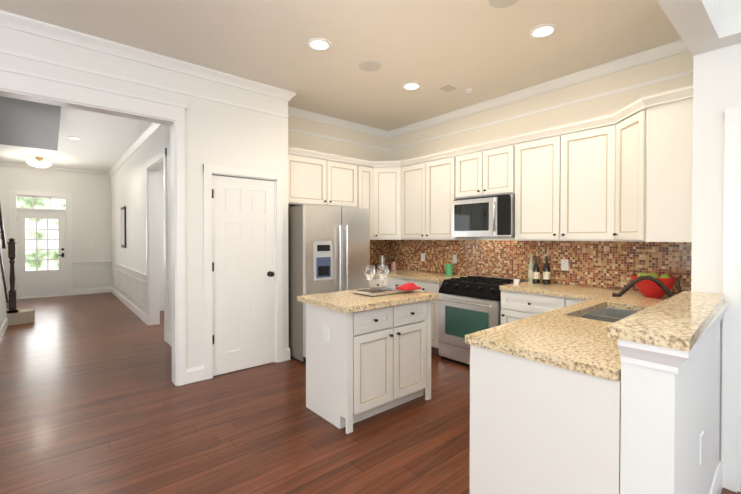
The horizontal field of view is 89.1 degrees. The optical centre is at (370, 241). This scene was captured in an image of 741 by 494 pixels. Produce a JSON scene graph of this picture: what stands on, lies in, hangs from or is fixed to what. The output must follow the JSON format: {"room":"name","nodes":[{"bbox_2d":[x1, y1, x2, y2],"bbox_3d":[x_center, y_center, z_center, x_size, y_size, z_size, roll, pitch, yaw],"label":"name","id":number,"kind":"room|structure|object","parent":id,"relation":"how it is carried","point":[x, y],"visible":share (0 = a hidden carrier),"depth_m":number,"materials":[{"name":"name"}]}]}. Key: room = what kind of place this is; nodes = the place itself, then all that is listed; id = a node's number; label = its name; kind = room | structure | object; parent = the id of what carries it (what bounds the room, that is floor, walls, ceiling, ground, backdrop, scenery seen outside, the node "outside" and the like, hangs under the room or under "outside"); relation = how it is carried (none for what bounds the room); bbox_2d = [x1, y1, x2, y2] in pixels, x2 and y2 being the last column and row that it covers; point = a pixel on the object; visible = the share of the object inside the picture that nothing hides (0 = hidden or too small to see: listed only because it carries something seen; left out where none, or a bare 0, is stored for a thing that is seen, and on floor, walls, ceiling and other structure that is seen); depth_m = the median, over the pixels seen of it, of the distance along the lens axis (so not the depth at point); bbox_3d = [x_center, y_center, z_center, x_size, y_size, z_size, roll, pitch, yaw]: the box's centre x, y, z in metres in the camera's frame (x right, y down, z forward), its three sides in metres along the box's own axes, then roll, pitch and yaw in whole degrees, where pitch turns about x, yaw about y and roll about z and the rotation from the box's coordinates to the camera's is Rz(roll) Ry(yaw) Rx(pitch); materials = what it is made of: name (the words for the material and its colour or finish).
{"room":"kitchen","nodes":[
{"label":"kitchen","id":0,"kind":"room"},
{"bbox_2d":[0,233,7,327],"bbox_3d":[-4.436,-0.168,4.308,0.140,3.050,4.230,-1,1,-40],"label":"wall","id":1,"kind":"structure","parent":0,"point":[3,300],"depth_m":5.49,"materials":[{"name":"white paint"}]},
{"bbox_2d":[0,203,5,248],"bbox_3d":[-5.318,-0.733,5.337,0.060,1.718,2.210,-1,1,-40],"label":"stair handrail","id":2,"kind":"object","parent":1,"relation":"attached to","point":[2,234],"visible":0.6,"depth_m":5.91,"materials":[{"name":"brown wood"}]},
{"bbox_2d":[0,317,7,341],"bbox_3d":[-4.389,1.286,4.358,0.016,0.140,4.220,-1,1,-40],"label":"baseboard","id":3,"kind":"structure","parent":1,"relation":"attached to","point":[3,328],"depth_m":5.42,"materials":[{"name":"white paint"}]},
{"bbox_2d":[0,0,681,171],"bbox_3d":[-2.441,-1.735,3.567,8.100,0.100,15.700,-1,1,-40],"label":"ceiling","id":4,"kind":"structure","parent":0,"point":[484,50],"depth_m":3.23,"materials":[{"name":"beige paint"}]},
{"bbox_2d":[26,157,51,167],"bbox_3d":[-6.816,-1.620,7.750,0.410,0.220,0.410,-1,1,-40],"label":"ceiling light","id":5,"kind":"object","parent":4,"relation":"hanging from","point":[38,164],"visible":1,"depth_m":7.67,"materials":[{"name":"white glass"}]},
{"bbox_2d":[68,136,81,139],"bbox_3d":[-4.888,-1.708,6.225,0.190,0.012,0.190,-1,1,-40],"label":"recessed light","id":6,"kind":"object","parent":4,"relation":"in","point":[74,138],"visible":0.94,"depth_m":6.23,"materials":[{"name":"white glass"}]},
{"bbox_2d":[308,38,330,50],"bbox_3d":[-0.434,-1.675,3.201,0.200,0.012,0.200,-1,1,-40],"label":"recessed light","id":7,"kind":"object","parent":4,"relation":"in","point":[320,44],"visible":1,"depth_m":3.19,"materials":[{"name":"white paint"}]},
{"bbox_2d":[359,61,380,71],"bbox_3d":[-0.006,-1.673,3.563,0.216,0.025,0.219,-1,1,-40],"label":"ceiling speaker","id":8,"kind":"object","parent":4,"relation":"attached to","point":[369,66],"depth_m":3.60,"materials":[{"name":"grey plastic"}]},
{"bbox_2d":[402,82,420,89],"bbox_3d":[0.445,-1.685,4.081,0.200,0.012,0.200,-1,1,-40],"label":"recessed light","id":9,"kind":"object","parent":4,"relation":"in","point":[411,85],"visible":0.94,"depth_m":4.06,"materials":[{"name":"white glass"}]},
{"bbox_2d":[440,85,455,91],"bbox_3d":[0.845,-1.679,4.102,0.150,0.025,0.126,-1,1,-40],"label":"air vent","id":10,"kind":"object","parent":4,"relation":"attached to","point":[447,88],"depth_m":4.14,"materials":[{"name":"grey metal"}]},
{"bbox_2d":[465,88,472,92],"bbox_3d":[1.093,-1.679,4.157,0.121,0.025,0.103,-1,1,-40],"label":"smoke detector","id":11,"kind":"object","parent":4,"relation":"attached to","point":[469,90],"depth_m":4.17,"materials":[{"name":"grey plastic"}]},
{"bbox_2d":[489,0,518,7],"bbox_3d":[0.911,-1.662,2.590,0.166,0.025,0.155,-1,1,-40],"label":"ceiling speaker","id":12,"kind":"object","parent":4,"relation":"attached to","point":[494,3],"depth_m":2.63,"materials":[{"name":"grey plastic"}]},
{"bbox_2d":[530,23,556,37],"bbox_3d":[1.372,-1.673,2.993,0.200,0.012,0.200,-1,1,-40],"label":"recessed light","id":13,"kind":"object","parent":4,"relation":"in","point":[543,30],"visible":1,"depth_m":2.98,"materials":[{"name":"white paint"}]},
{"bbox_2d":[0,292,740,493],"bbox_3d":[-2.441,1.395,3.601,8.100,0.060,15.700,-1,1,-40],"label":"floor","id":14,"kind":"structure","parent":0,"point":[94,399],"depth_m":2.79,"materials":[{"name":"brown wood"}]},
{"bbox_2d":[6,308,34,325],"bbox_3d":[-6.183,1.244,5.981,1.270,0.190,0.540,-1,1,-40],"label":"step","id":15,"kind":"structure","parent":14,"relation":"on","point":[17,316],"depth_m":6.11,"materials":[{"name":"wood"}]},
{"bbox_2d":[7,238,16,310],"bbox_3d":[-5.971,0.540,6.272,0.120,1.209,0.120,-1,1,-40],"label":"stair newel post","id":16,"kind":"object","parent":15,"relation":"on","point":[11,243],"visible":1,"depth_m":6.25,"materials":[{"name":"brown wood"}]},
{"bbox_2d":[288,204,369,363],"bbox_3d":[-0.579,0.470,4.686,0.925,1.765,0.787,-1,1,-40],"label":"fridge","id":17,"kind":"object","parent":14,"relation":"on","point":[328,248],"visible":0.69,"depth_m":4.33,"materials":[{"name":"silver metal"}]},
{"bbox_2d":[306,300,430,433],"bbox_3d":[0.006,0.930,3.179,0.916,0.879,0.608,-1,1,-40],"label":"base cabinet","id":18,"kind":"object","parent":14,"relation":"on","point":[362,365],"visible":0.98,"depth_m":2.92,"materials":[{"name":"white paint"}]},
{"bbox_2d":[297,286,438,312],"bbox_3d":[-0.007,0.469,3.174,0.995,0.040,0.680,-1,1,-40],"label":"countertop","id":19,"kind":"structure","parent":18,"relation":"on","point":[347,301],"depth_m":2.96,"materials":[{"name":"stone"}]},
{"bbox_2d":[353,286,411,296],"bbox_3d":[0.111,0.432,3.294,0.460,0.029,0.260,-1,1,-40],"label":"tray","id":20,"kind":"object","parent":19,"relation":"on","point":[390,290],"visible":0.81,"depth_m":3.24,"materials":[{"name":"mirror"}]},
{"bbox_2d":[364,265,388,292],"bbox_3d":[0.050,0.320,3.248,0.221,0.235,0.100,0,1,-16],"label":"glasses","id":21,"kind":"object","parent":20,"relation":"on","point":[382,272],"visible":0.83,"depth_m":3.22,"materials":[{"name":"clear glass"}]},
{"bbox_2d":[395,283,420,290],"bbox_3d":[0.331,0.387,3.297,0.180,0.059,0.140,-1,1,-40],"label":"cloth","id":22,"kind":"object","parent":20,"relation":"on","point":[408,286],"visible":1,"depth_m":3.26,"materials":[{"name":"red fabric"}]},
{"bbox_2d":[370,277,385,287],"bbox_3d":[-0.102,0.908,5.176,0.390,0.880,0.668,-1,1,-40],"label":"base cabinet","id":23,"kind":"object","parent":14,"relation":"on","point":[375,282],"depth_m":4.96,"materials":[{"name":"white paint"}]},
{"bbox_2d":[386,277,473,354],"bbox_3d":[0.721,0.911,4.920,0.668,0.880,0.925,-1,1,-40],"label":"base cabinet","id":24,"kind":"object","parent":14,"relation":"on","point":[426,286],"depth_m":4.49,"materials":[{"name":"white paint"}]},
{"bbox_2d":[375,268,467,282],"bbox_3d":[0.537,0.448,5.155,0.652,0.040,1.532,-1,1,-40],"label":"countertop","id":25,"kind":"structure","parent":24,"relation":"on","point":[398,273],"depth_m":4.80,"materials":[{"name":"beige stone"}]},
{"bbox_2d":[374,255,384,265],"label":"canisters","id":26,"kind":"object","parent":25,"relation":"on","point":[381,259],"depth_m":5.58,"materials":[{"name":"silver metal"}]},
{"bbox_2d":[391,262,395,269],"label":"canisters","id":27,"kind":"object","parent":25,"relation":"on","point":[393,265],"depth_m":5.63,"materials":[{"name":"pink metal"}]},
{"bbox_2d":[445,251,453,274],"bbox_3d":[1.013,0.276,4.818,0.108,0.311,0.125,-1,1,-40],"label":"utensil cup","id":28,"kind":"object","parent":25,"relation":"on","point":[448,268],"visible":1,"depth_m":4.79,"materials":[{"name":"green ceramic"}]},
{"bbox_2d":[438,275,527,366],"bbox_3d":[1.257,0.891,4.262,0.717,0.932,0.754,-1,1,-40],"label":"range","id":29,"kind":"object","parent":14,"relation":"on","point":[469,304],"visible":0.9,"depth_m":4.12,"materials":[{"name":"silver metal"}]},
{"bbox_2d":[498,290,553,368],"bbox_3d":[1.767,0.924,3.730,0.620,0.880,0.703,-1,1,-40],"label":"base cabinet","id":30,"kind":"object","parent":14,"relation":"on","point":[515,306],"depth_m":3.57,"materials":[{"name":"white paint"}]},
{"bbox_2d":[499,281,612,298],"bbox_3d":[1.837,0.464,3.639,0.637,0.040,0.923,-1,1,-40],"label":"countertop","id":31,"kind":"structure","parent":30,"relation":"on","point":[553,289],"depth_m":3.57,"materials":[{"name":"beige stone"}]},
{"bbox_2d":[513,279,519,284],"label":"cup","id":32,"kind":"object","parent":31,"relation":"on","point":[516,281],"depth_m":3.84,"materials":[{"name":"white ceramic"}]},
{"bbox_2d":[528,254,531,282],"bbox_3d":[1.732,0.290,4.056,0.060,0.300,0.060,0,1,35],"label":"bottle","id":33,"kind":"object","parent":31,"relation":"on","point":[529,266],"depth_m":4.04,"materials":[{"name":"green"}]},
{"bbox_2d":[531,257,539,283],"bbox_3d":[1.745,0.306,3.963,0.066,0.270,0.066,0,1,35],"label":"bottle","id":34,"kind":"object","parent":31,"relation":"on","point":[533,273],"depth_m":3.95,"materials":[{"name":"black"}]},
{"bbox_2d":[543,256,550,284],"bbox_3d":[1.826,0.296,3.901,0.070,0.290,0.070,0,1,35],"label":"bottle","id":35,"kind":"object","parent":31,"relation":"on","point":[546,269],"depth_m":3.88,"materials":[{"name":"black"}]},
{"bbox_2d":[470,359,620,493],"bbox_3d":[1.417,1.049,2.239,1.888,0.661,0.621,-1,1,-40],"label":"base cabinet","id":36,"kind":"object","parent":14,"relation":"on","point":[536,427],"depth_m":1.59,"materials":[{"name":"white paint"}]},
{"bbox_2d":[554,296,599,316],"bbox_3d":[2.022,0.927,3.430,0.620,0.880,0.358,-1,1,-40],"label":"base cabinet","id":37,"kind":"object","parent":14,"relation":"on","point":[559,302],"depth_m":3.32,"materials":[{"name":"white paint"}]},
{"bbox_2d":[465,288,675,381],"bbox_3d":[1.637,0.477,2.429,2.512,0.040,0.660,-1,1,-40],"label":"countertop","id":38,"kind":"structure","parent":37,"relation":"on","point":[567,337],"depth_m":1.82,"materials":[{"name":"beige stone"}]},
{"bbox_2d":[579,308,637,322],"bbox_3d":[1.617,0.591,2.437,0.736,0.184,0.396,-1,1,-40],"label":"sink basin","id":39,"kind":"object","parent":38,"relation":"in","point":[613,315],"visible":0.12,"depth_m":2.71,"materials":[{"name":"silver metal"}]},
{"bbox_2d":[612,275,680,297],"bbox_3d":[1.817,0.336,2.450,0.291,0.243,0.355,-1,1,-40],"label":"faucet","id":40,"kind":"object","parent":38,"relation":"on","point":[658,282],"visible":0.56,"depth_m":2.41,"materials":[{"name":"brown metal"}]},
{"bbox_2d":[630,273,675,297],"bbox_3d":[2.290,0.354,3.048,0.310,0.193,0.310,-1,1,-40],"label":"fruit bowl","id":41,"kind":"object","parent":38,"relation":"on","point":[649,288],"visible":0.71,"depth_m":2.98,"materials":[{"name":"red ceramic"}]},
{"bbox_2d":[620,320,720,493],"bbox_3d":[1.455,0.885,1.745,1.308,1.000,0.170,-1,1,-40],"label":"wall","id":42,"kind":"structure","parent":14,"relation":"on","point":[668,419],"depth_m":1.35,"materials":[{"name":"white paint"}]},
{"bbox_2d":[607,291,729,373],"bbox_3d":[1.440,0.365,1.716,1.359,0.130,0.245,-1,1,-40],"label":"countertop","id":43,"kind":"structure","parent":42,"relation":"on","point":[671,334],"depth_m":1.35,"materials":[{"name":"stone"}]},
{"bbox_2d":[699,431,704,464],"bbox_3d":[1.456,0.905,1.653,0.075,0.120,0.006,-1,1,-40],"label":"electrical outlet plate","id":44,"kind":"object","parent":42,"relation":"attached to","point":[702,437],"depth_m":1.64,"materials":[{"name":"white plastic"}]},
{"bbox_2d":[709,460,722,493],"bbox_3d":[1.503,1.315,1.694,1.308,0.140,0.056,-1,1,-40],"label":"baseboard","id":45,"kind":"structure","parent":42,"relation":"attached to","point":[716,488],"depth_m":2.01,"materials":[{"name":"white paint"}]},
{"bbox_2d":[0,0,740,459],"bbox_3d":[-2.362,-0.159,3.454,7.950,3.050,15.300,-1,1,-40],"label":"wall","id":46,"kind":"structure","parent":0,"point":[244,138],"depth_m":3.83,"materials":[{"name":"white paint"}]},
{"bbox_2d":[17,210,65,298],"bbox_3d":[-7.684,0.288,8.804,0.872,2.020,0.110,-1,1,-40],"label":"front door","id":47,"kind":"structure","parent":46,"relation":"in","point":[38,283],"depth_m":8.79,"materials":[{"name":"white paint"}]},
{"bbox_2d":[0,163,107,175],"bbox_3d":[-7.646,-1.697,8.739,2.520,0.090,0.075,-1,1,-40],"label":"crown molding","id":48,"kind":"structure","parent":46,"relation":"attached to","point":[6,165],"depth_m":8.87,"materials":[{"name":"white paint"}]},
{"bbox_2d":[72,287,110,294],"bbox_3d":[-6.954,1.232,9.400,0.770,0.140,0.016,-1,1,-40],"label":"baseboard","id":49,"kind":"structure","parent":46,"relation":"attached to","point":[102,289],"depth_m":9.39,"materials":[{"name":"white paint"}]},
{"bbox_2d":[0,66,186,385],"bbox_3d":[-2.444,0.042,3.120,1.670,2.655,0.205,-1,1,-40],"label":"door frame","id":50,"kind":"structure","parent":46,"relation":"attached to","point":[28,86],"depth_m":3.56,"materials":[{"name":"white paint"}]},
{"bbox_2d":[72,261,170,307],"bbox_3d":[-4.481,0.813,6.507,0.790,0.560,7.620,-1,1,-40],"label":"trim","id":51,"kind":"structure","parent":46,"relation":"attached to","point":[168,285],"depth_m":8.45,"materials":[{"name":"white paint"}]},
{"bbox_2d":[121,206,125,247],"bbox_3d":[-5.222,-0.303,7.953,0.028,0.860,0.540,-1,1,-40],"label":"picture frame","id":52,"kind":"object","parent":46,"relation":"attached to","point":[123,227],"visible":1,"depth_m":7.85,"materials":[{"name":"black wood"}]},
{"bbox_2d":[111,287,145,322],"bbox_3d":[-5.133,1.248,7.875,0.016,0.140,4.700,-1,1,-40],"label":"baseboard","id":53,"kind":"structure","parent":46,"relation":"attached to","point":[131,306],"depth_m":7.31,"materials":[{"name":"white paint"}]},
{"bbox_2d":[108,122,162,176],"bbox_3d":[-4.208,-1.675,6.712,0.075,0.090,7.620,-1,1,-40],"label":"crown molding","id":54,"kind":"structure","parent":46,"relation":"attached to","point":[152,128],"depth_m":6.51,"materials":[{"name":"white paint"}]},
{"bbox_2d":[0,10,299,118],"bbox_3d":[-2.972,-1.531,2.519,5.530,0.285,0.070,-1,1,-40],"label":"crown molding","id":55,"kind":"structure","parent":46,"relation":"attached to","point":[40,28],"depth_m":3.29,"materials":[{"name":"white paint"}]},
{"bbox_2d":[166,331,204,375],"bbox_3d":[-2.225,1.285,4.460,0.016,0.140,1.570,-1,1,-40],"label":"baseboard","id":56,"kind":"structure","parent":46,"relation":"attached to","point":[200,369],"depth_m":3.71,"materials":[{"name":"white paint"}]},
{"bbox_2d":[189,254,201,265],"bbox_3d":[-1.702,0.176,3.658,0.115,0.115,0.011,-1,1,-40],"label":"switch plate","id":57,"kind":"object","parent":46,"relation":"attached to","point":[195,259],"depth_m":3.66,"materials":[{"name":"white plastic"}]},
{"bbox_2d":[203,164,282,379],"bbox_3d":[-1.365,0.297,4.038,0.850,2.125,0.172,-1,1,-40],"label":"door frame","id":58,"kind":"structure","parent":46,"relation":"attached to","point":[208,170],"depth_m":3.82,"materials":[{"name":"white paint"}]},
{"bbox_2d":[212,175,274,375],"bbox_3d":[-1.319,0.342,3.975,0.684,2.022,0.119,-1,1,-40],"label":"pantry door","id":59,"kind":"structure","parent":46,"relation":"in","point":[243,270],"depth_m":3.98,"materials":[{"name":"white paint"}]},
{"bbox_2d":[283,347,289,360],"bbox_3d":[-1.024,1.286,4.409,0.046,0.140,0.266,-1,1,-40],"label":"baseboard","id":60,"kind":"structure","parent":46,"relation":"attached to","point":[286,351],"depth_m":4.29,"materials":[{"name":"white paint"}]},
{"bbox_2d":[288,146,331,206],"bbox_3d":[-0.863,-0.780,4.728,0.651,0.664,0.346,-1,1,-40],"label":"upper cabinet","id":61,"kind":"object","parent":46,"relation":"attached to","point":[309,171],"depth_m":4.61,"materials":[{"name":"white paint"}]},
{"bbox_2d":[288,109,387,149],"bbox_3d":[-0.481,-1.561,5.232,1.920,0.285,0.070,-1,1,-40],"label":"crown molding","id":62,"kind":"structure","parent":46,"relation":"attached to","point":[304,114],"depth_m":5.28,"materials":[{"name":"white paint"}]},
{"bbox_2d":[332,154,351,206],"bbox_3d":[-0.497,-0.784,5.040,0.563,0.664,0.346,-1,1,-40],"label":"upper cabinet","id":63,"kind":"object","parent":46,"relation":"attached to","point":[341,165],"depth_m":4.93,"materials":[{"name":"white paint"}]},
{"bbox_2d":[352,157,371,239],"bbox_3d":[-0.165,-0.571,5.296,0.407,1.094,0.390,-1,1,-40],"label":"upper cabinet","id":64,"kind":"object","parent":46,"relation":"attached to","point":[361,168],"depth_m":5.15,"materials":[{"name":"white paint"}]},
{"bbox_2d":[370,240,389,268],"bbox_3d":[-0.104,0.197,5.610,0.990,0.449,0.011,-1,1,-40],"label":"backsplash","id":65,"kind":"structure","parent":46,"relation":"attached to","point":[377,247],"depth_m":5.80,"materials":[{"name":"tile"}]},
{"bbox_2d":[372,161,399,239],"bbox_3d":[0.250,-0.573,5.463,0.674,1.094,0.674,-1,1,-40],"label":"upper cabinet","id":66,"kind":"object","parent":46,"relation":"attached to","point":[385,174],"depth_m":5.27,"materials":[{"name":"white paint"}]},
{"bbox_2d":[400,155,427,239],"bbox_3d":[0.687,-0.570,5.168,0.390,1.094,0.577,-1,1,-40],"label":"upper cabinet","id":67,"kind":"object","parent":46,"relation":"attached to","point":[413,171],"depth_m":5.06,"materials":[{"name":"white paint"}]},
{"bbox_2d":[421,253,424,260],"bbox_3d":[0.750,0.225,5.386,0.006,0.114,0.070,-1,1,-40],"label":"electrical outlet plate","id":68,"kind":"object","parent":46,"relation":"attached to","point":[422,254],"depth_m":5.38,"materials":[{"name":"white plastic"}]},
{"bbox_2d":[428,149,471,239],"bbox_3d":[0.981,-0.567,4.857,0.346,1.094,0.528,-1,1,-40],"label":"upper cabinet","id":69,"kind":"object","parent":46,"relation":"attached to","point":[442,165],"depth_m":4.71,"materials":[{"name":"white paint"}]},
{"bbox_2d":[452,255,456,262],"bbox_3d":[1.107,0.229,4.968,0.006,0.114,0.070,-1,1,-40],"label":"electrical outlet plate","id":70,"kind":"object","parent":46,"relation":"attached to","point":[454,256],"depth_m":4.96,"materials":[{"name":"white plastic"}]},
{"bbox_2d":[456,145,476,198],"bbox_3d":[1.295,-0.813,4.485,0.346,0.594,0.443,-1,1,-40],"label":"upper cabinet","id":71,"kind":"object","parent":46,"relation":"attached to","point":[465,156],"depth_m":4.43,"materials":[{"name":"white paint"}]},
{"bbox_2d":[476,136,515,196],"bbox_3d":[1.501,-0.810,4.244,0.346,0.594,0.443,-1,1,-40],"label":"upper cabinet","id":72,"kind":"object","parent":46,"relation":"attached to","point":[495,160],"depth_m":4.13,"materials":[{"name":"white paint"}]},
{"bbox_2d":[452,194,514,236],"bbox_3d":[1.354,-0.276,4.332,0.450,0.445,0.750,-1,1,-40],"label":"microwave","id":73,"kind":"object","parent":72,"relation":"attached to","point":[491,216],"visible":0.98,"depth_m":4.16,"materials":[{"name":"silver metal"}]},
{"bbox_2d":[512,129,547,240],"bbox_3d":[1.817,-0.556,3.875,0.346,1.094,0.533,-1,1,-40],"label":"upper cabinet","id":74,"kind":"object","parent":46,"relation":"attached to","point":[531,195],"depth_m":3.83,"materials":[{"name":"white paint"}]},
{"bbox_2d":[386,39,692,150],"bbox_3d":[1.519,-1.552,4.433,0.070,0.285,3.880,-1,1,-40],"label":"crown molding","id":75,"kind":"structure","parent":46,"relation":"attached to","point":[677,47],"depth_m":3.91,"materials":[{"name":"white paint"}]},
{"bbox_2d":[390,240,691,293],"bbox_3d":[1.540,0.210,4.471,0.011,0.449,3.877,-1,1,-40],"label":"backsplash","id":76,"kind":"structure","parent":46,"relation":"attached to","point":[611,264],"depth_m":3.95,"materials":[{"name":"tile"}]},
{"bbox_2d":[561,259,567,270],"bbox_3d":[2.014,0.241,3.902,0.006,0.114,0.070,-1,1,-40],"label":"electrical outlet plate","id":77,"kind":"object","parent":46,"relation":"attached to","point":[564,264],"depth_m":3.90,"materials":[{"name":"white plastic"}]},
{"bbox_2d":[548,119,591,240],"bbox_3d":[2.080,-0.552,3.532,0.390,1.094,0.582,-1,1,-40],"label":"upper cabinet","id":78,"kind":"object","parent":46,"relation":"attached to","point":[569,145],"depth_m":3.54,"materials":[{"name":"white paint"}]},
{"bbox_2d":[592,85,692,241],"bbox_3d":[2.337,-0.547,3.060,0.612,1.094,0.704,-1,1,-40],"label":"upper cabinet","id":79,"kind":"object","parent":46,"relation":"attached to","point":[624,174],"depth_m":2.88,"materials":[{"name":"white paint"}]},
{"bbox_2d":[721,107,740,492],"bbox_3d":[2.403,0.326,1.833,0.302,2.115,0.975,-1,1,-40],"label":"door frame","id":80,"kind":"structure","parent":46,"relation":"attached to","point":[731,331],"depth_m":2.08,"materials":[{"name":"white paint"}]},
{"label":"outside","id":81,"kind":"structure","parent":0,"visible":0},
{"bbox_2d":[17,197,64,270],"bbox_3d":[-8.139,-0.200,9.581,5.000,3.400,0.020,-1,1,-40],"label":"window","id":82,"kind":"structure","parent":81,"point":[23,202],"depth_m":9.46,"materials":[{"name":"white"}]}
]}

